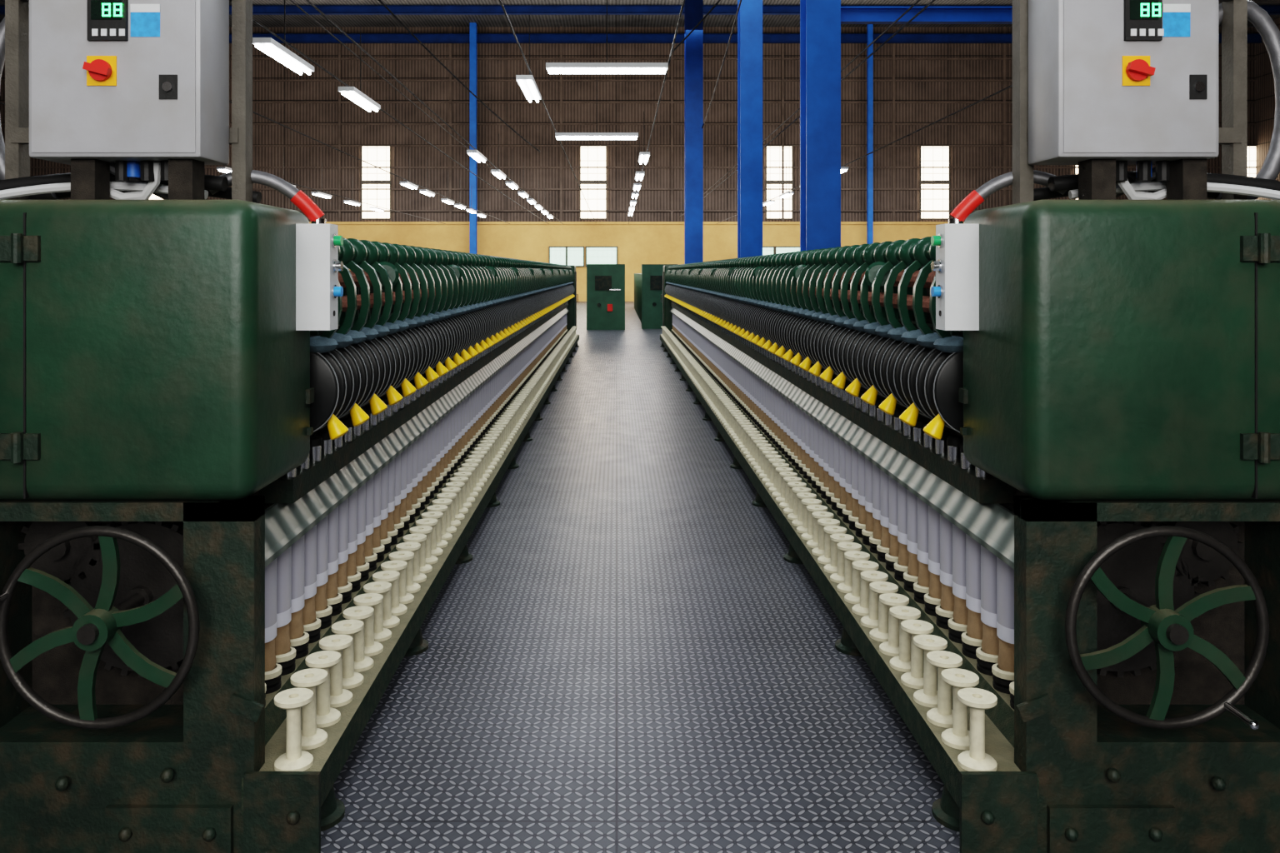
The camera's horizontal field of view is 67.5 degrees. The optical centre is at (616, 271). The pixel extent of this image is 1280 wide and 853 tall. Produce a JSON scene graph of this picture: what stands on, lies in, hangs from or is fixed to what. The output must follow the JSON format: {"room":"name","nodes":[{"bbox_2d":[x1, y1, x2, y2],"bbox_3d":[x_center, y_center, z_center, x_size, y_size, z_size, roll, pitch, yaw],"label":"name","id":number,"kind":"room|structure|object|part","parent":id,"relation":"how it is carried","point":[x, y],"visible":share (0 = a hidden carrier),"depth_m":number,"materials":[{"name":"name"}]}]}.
{"room":"textile spinning factory","nodes":[
{"label":"textile spinning factory","id":0,"kind":"room"},
{"bbox_2d":[0,26,1255,221],"bbox_3d":[0.000,-6.900,45.005,60.000,9.200,0.110,0,0,0],"label":"wall","id":1,"kind":"structure","parent":0,"point":[339,58],"depth_m":44.96,"materials":[{"name":"metal"}]},
{"bbox_2d":[148,194,163,199],"bbox_3d":[-21.659,-4.187,44.955,1.411,3.485,0.050,0,0,0],"label":"window","id":2,"kind":"structure","parent":1,"relation":"in","point":[152,197],"depth_m":44.98,"materials":[{"name":"beige"}]},
{"bbox_2d":[360,145,390,219],"bbox_3d":[-11.289,-4.187,44.955,1.411,3.485,0.050,0,0,0],"label":"window","id":3,"kind":"structure","parent":1,"relation":"in","point":[376,155],"depth_m":44.98,"materials":[{"name":"beige glass"}]},
{"bbox_2d":[579,145,607,219],"bbox_3d":[-1.096,-4.187,44.955,1.294,3.485,0.050,0,0,0],"label":"window","id":4,"kind":"structure","parent":1,"relation":"in","point":[589,155],"depth_m":44.98,"materials":[{"name":"beige glass"}]},
{"bbox_2d":[309,221,964,224],"bbox_3d":[0.000,-2.280,44.995,60.000,0.120,0.110,0,0,0],"label":"trim","id":5,"kind":"structure","parent":1,"relation":"attached to","point":[327,222],"depth_m":44.94,"materials":[{"name":"beige paint"}]},
{"bbox_2d":[335,224,939,301],"bbox_3d":[0.000,-0.450,45.150,60.000,3.700,0.300,0,0,0],"label":"dado","id":6,"kind":"object","parent":1,"relation":"attached to","point":[637,245],"visible":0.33,"depth_m":45.00,"materials":[{"name":"paint"}]},
{"bbox_2d":[549,246,566,264],"bbox_3d":[-2.759,-0.704,44.955,0.844,0.961,0.050,0,0,0],"label":"window","id":7,"kind":"structure","parent":6,"relation":"attached to","point":[557,255],"depth_m":44.98,"materials":[{"name":"white glass"}]},
{"bbox_2d":[566,246,584,266],"bbox_3d":[-1.937,-0.704,44.955,0.844,0.961,0.050,0,0,0],"label":"window","id":8,"kind":"structure","parent":6,"relation":"attached to","point":[575,255],"depth_m":44.98,"materials":[{"name":"white glass"}]},
{"bbox_2d":[585,246,617,266],"bbox_3d":[-0.704,-0.704,44.955,1.509,0.961,0.050,0,0,0],"label":"window","id":9,"kind":"structure","parent":6,"relation":"attached to","point":[594,255],"depth_m":44.98,"materials":[{"name":"white glass"}]},
{"bbox_2d":[762,246,774,254],"bbox_3d":[6.809,-0.704,44.955,1.196,0.961,0.050,0,0,0],"label":"window","id":10,"kind":"structure","parent":6,"relation":"attached to","point":[766,250],"depth_m":44.98,"materials":[{"name":"white glass"}]},
{"bbox_2d":[775,246,799,254],"bbox_3d":[8.041,-0.704,44.955,1.235,0.961,0.050,0,0,0],"label":"window","id":11,"kind":"structure","parent":6,"relation":"attached to","point":[777,249],"depth_m":44.98,"materials":[{"name":"white glass"}]},
{"bbox_2d":[765,145,793,219],"bbox_3d":[7.630,-4.187,44.955,1.294,3.485,0.050,0,0,0],"label":"window","id":12,"kind":"structure","parent":1,"relation":"in","point":[773,152],"depth_m":44.98,"materials":[{"name":"beige glass"}]},
{"bbox_2d":[920,145,949,219],"bbox_3d":[14.928,-4.187,44.955,1.411,3.485,0.050,0,0,0],"label":"window","id":13,"kind":"structure","parent":1,"relation":"in","point":[930,155],"depth_m":44.98,"materials":[{"name":"beige glass"}]},
{"bbox_2d":[1074,165,1078,199],"bbox_3d":[22.167,-4.187,44.955,1.411,3.485,0.050,0,0,0],"label":"window","id":14,"kind":"structure","parent":1,"relation":"in","point":[1076,170],"depth_m":44.98,"materials":[{"name":"beige glass"}]},
{"bbox_2d":[1247,145,1256,177],"bbox_3d":[29.641,-4.187,44.955,1.490,3.485,0.050,0,0,0],"label":"window","id":15,"kind":"structure","parent":1,"relation":"in","point":[1251,148],"depth_m":44.98,"materials":[{"name":"beige glass"}]},
{"bbox_2d":[320,301,959,852],"bbox_3d":[0.000,1.500,19.500,60.000,0.200,51.000,0,0,0],"label":"floor","id":16,"kind":"structure","parent":0,"point":[627,656],"depth_m":3.25,"materials":[{"name":"grey metal"}]},
{"bbox_2d":[0,0,579,852],"bbox_3d":[-1.210,0.100,10.632,1.021,2.600,17.016,0,0,0],"label":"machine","id":17,"kind":"object","parent":16,"relation":"on","point":[244,468],"visible":1,"depth_m":2.35,"materials":[{"name":"green paint"}]},
{"bbox_3d":[-0.875,1.230,10.400,0.310,0.150,16.200,0,0,0],"label":"spool rail","id":18,"kind":"part","parent":17,"relation":"part of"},
{"bbox_3d":[-1.191,0.688,10.630,0.598,1.385,15.740,0,0,0],"label":"frame","id":19,"kind":"part","parent":17,"relation":"part of","materials":[{"name":"black metal"}]},
{"bbox_3d":[-0.951,0.720,10.450,0.070,0.104,16.100,0,0,0],"label":"guard plate","id":20,"kind":"part","parent":17,"relation":"part of","materials":[{"name":"silver metal"}]},
{"bbox_3d":[-1.126,0.700,18.860,0.728,1.400,0.560,0,0,0],"label":"tail door","id":21,"kind":"part","parent":17,"relation":"part of","materials":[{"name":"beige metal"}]},
{"bbox_2d":[470,22,476,254],"bbox_3d":[-6.641,-5.050,44.400,0.400,12.900,0.400,0,0,0],"label":"column","id":22,"kind":"structure","parent":16,"relation":"on","point":[472,25],"depth_m":44.25,"materials":[{"name":"blue metal"}]},
{"bbox_2d":[229,33,1262,43],"bbox_3d":[0.000,-10.850,44.600,60.000,0.400,0.200,0,0,0],"label":"beam","id":23,"kind":"structure","parent":22,"relation":"attached to","point":[290,37],"depth_m":44.59,"materials":[{"name":"blue metal"}]},
{"bbox_2d":[586,264,624,329],"bbox_3d":[-0.260,0.610,29.975,0.920,1.580,14.050,0,0,0],"label":"machine","id":24,"kind":"object","parent":16,"relation":"on","point":[605,282],"visible":1,"depth_m":23.00,"materials":[{"name":"green paint"}]},
{"bbox_2d":[634,264,678,329],"bbox_3d":[1.060,0.610,30.375,0.880,1.580,14.050,0,0,0],"label":"machine","id":25,"kind":"object","parent":16,"relation":"on","point":[647,284],"visible":0.63,"depth_m":23.40,"materials":[{"name":"green paint"}]},
{"bbox_2d":[684,0,703,264],"bbox_3d":[1.800,-5.050,22.400,0.500,12.900,0.500,0,0,0],"label":"column","id":26,"kind":"structure","parent":16,"relation":"on","point":[693,9],"depth_m":22.20,"materials":[{"name":"blue metal"}]},
{"bbox_2d":[737,0,762,258],"bbox_3d":[2.420,-5.050,17.400,0.500,12.900,0.500,0,0,0],"label":"column","id":27,"kind":"structure","parent":16,"relation":"on","point":[750,13],"depth_m":17.20,"materials":[{"name":"blue metal"}]},
{"bbox_2d":[800,0,840,251],"bbox_3d":[2.420,-5.050,11.400,0.500,12.900,0.500,0,0,0],"label":"column","id":28,"kind":"structure","parent":16,"relation":"on","point":[820,20],"depth_m":11.20,"materials":[{"name":"blue metal"}]},
{"bbox_2d":[840,6,1012,24],"bbox_3d":[4.550,-3.050,11.400,3.900,0.180,0.120,0,0,0],"label":"ceiling beam","id":29,"kind":"structure","parent":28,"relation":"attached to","point":[849,15],"depth_m":11.39,"materials":[{"name":"blue metal"}]},
{"bbox_2d":[866,24,873,244],"bbox_3d":[11.737,-5.050,44.400,0.320,12.900,0.320,0,0,0],"label":"column","id":30,"kind":"structure","parent":16,"relation":"on","point":[869,27],"depth_m":44.29,"materials":[{"name":"blue metal"}]},
{"bbox_2d":[660,0,1279,852],"bbox_3d":[1.323,0.100,10.632,1.021,2.600,17.016,0,0,0],"label":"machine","id":31,"kind":"object","parent":16,"relation":"on","point":[1024,455],"visible":1,"depth_m":2.35,"materials":[{"name":"green paint"}]},
{"bbox_3d":[1.239,0.700,18.860,0.728,1.400,0.560,0,0,0],"label":"tail door","id":32,"kind":"part","parent":31,"relation":"part of","materials":[{"name":"green metal"}]},
{"bbox_3d":[1.064,0.720,10.450,0.070,0.104,16.100,0,0,0],"label":"guard plate","id":33,"kind":"part","parent":31,"relation":"part of","materials":[{"name":"silver metal"}]},
{"bbox_3d":[1.304,0.688,10.630,0.598,1.385,15.740,0,0,0],"label":"frame","id":34,"kind":"part","parent":31,"relation":"part of","materials":[{"name":"black metal"}]},
{"bbox_3d":[0.988,1.230,10.400,0.310,0.150,16.200,0,0,0],"label":"spool rail","id":35,"kind":"part","parent":31,"relation":"part of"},
{"bbox_2d":[0,0,1279,26],"bbox_3d":[0.000,-11.600,19.500,60.000,0.200,51.000,0,0,0],"label":"ceiling","id":36,"kind":"structure","parent":0,"point":[266,20],"depth_m":43.30,"materials":[{"name":"metal"}]},
{"bbox_2d":[252,0,314,74],"label":"pendant lights","id":37,"kind":"object","parent":36,"relation":"hanging from","point":[277,51],"depth_m":9.18,"materials":[{"name":"white"}]},
{"bbox_2d":[338,27,380,111],"label":"pendant lights","id":38,"kind":"object","parent":36,"relation":"hanging from","point":[352,93],"depth_m":11.48,"materials":[{"name":"white"}]},
{"bbox_2d":[400,160,434,196],"label":"pendant lights","id":39,"kind":"object","parent":36,"relation":"hanging from","point":[407,184],"depth_m":24.67,"materials":[{"name":"white plastic"}]},
{"bbox_2d":[440,172,486,217],"label":"pendant lights","id":40,"kind":"object","parent":36,"relation":"hanging from","point":[446,200],"depth_m":30.16,"materials":[{"name":"white plastic"}]},
{"bbox_2d":[466,108,486,162],"label":"pendant lights","id":41,"kind":"object","parent":36,"relation":"hanging from","point":[475,154],"depth_m":17.20,"materials":[{"name":"white plastic"}]},
{"bbox_2d":[0,0,1012,224],"bbox_3d":[-1.660,-3.771,23.750,12.620,3.278,41.500,0,0,0],"label":"hanging cables","id":42,"kind":"object","parent":36,"relation":"hanging from","point":[672,50],"visible":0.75,"depth_m":13.09,"materials":[{"name":"black metal"}]},
{"bbox_2d":[490,133,553,218],"label":"pendant lights","id":43,"kind":"object","parent":36,"relation":"hanging from","point":[498,173],"depth_m":23.25,"materials":[{"name":"white plastic"}]},
{"bbox_2d":[515,71,541,102],"label":"pendant lights","id":44,"kind":"object","parent":36,"relation":"hanging from","point":[527,84],"depth_m":10.98,"materials":[{"name":"white"}]},
{"bbox_2d":[555,78,649,215],"label":"pendant lights","id":45,"kind":"object","parent":36,"relation":"hanging from","point":[643,156],"depth_m":14.49,"materials":[{"name":"white plastic"}]},
{"bbox_2d":[545,0,668,74],"label":"pendant lights","id":46,"kind":"object","parent":36,"relation":"hanging from","point":[607,67],"depth_m":9.84,"materials":[{"name":"white"}]},
{"bbox_2d":[0,5,1279,14],"bbox_3d":[0.000,-11.300,41.400,60.000,0.350,0.200,0,0,0],"label":"beam","id":47,"kind":"structure","parent":36,"relation":"attached to","point":[257,9],"depth_m":41.39,"materials":[{"name":"blue metal"}]},
{"bbox_2d":[1255,17,1279,199],"bbox_3d":[30.150,-5.050,19.650,0.300,12.900,51.300,0,0,0],"label":"wall","id":48,"kind":"structure","parent":0,"point":[1265,103],"depth_m":44.43,"materials":[{"name":"brown brick"}]}
]}

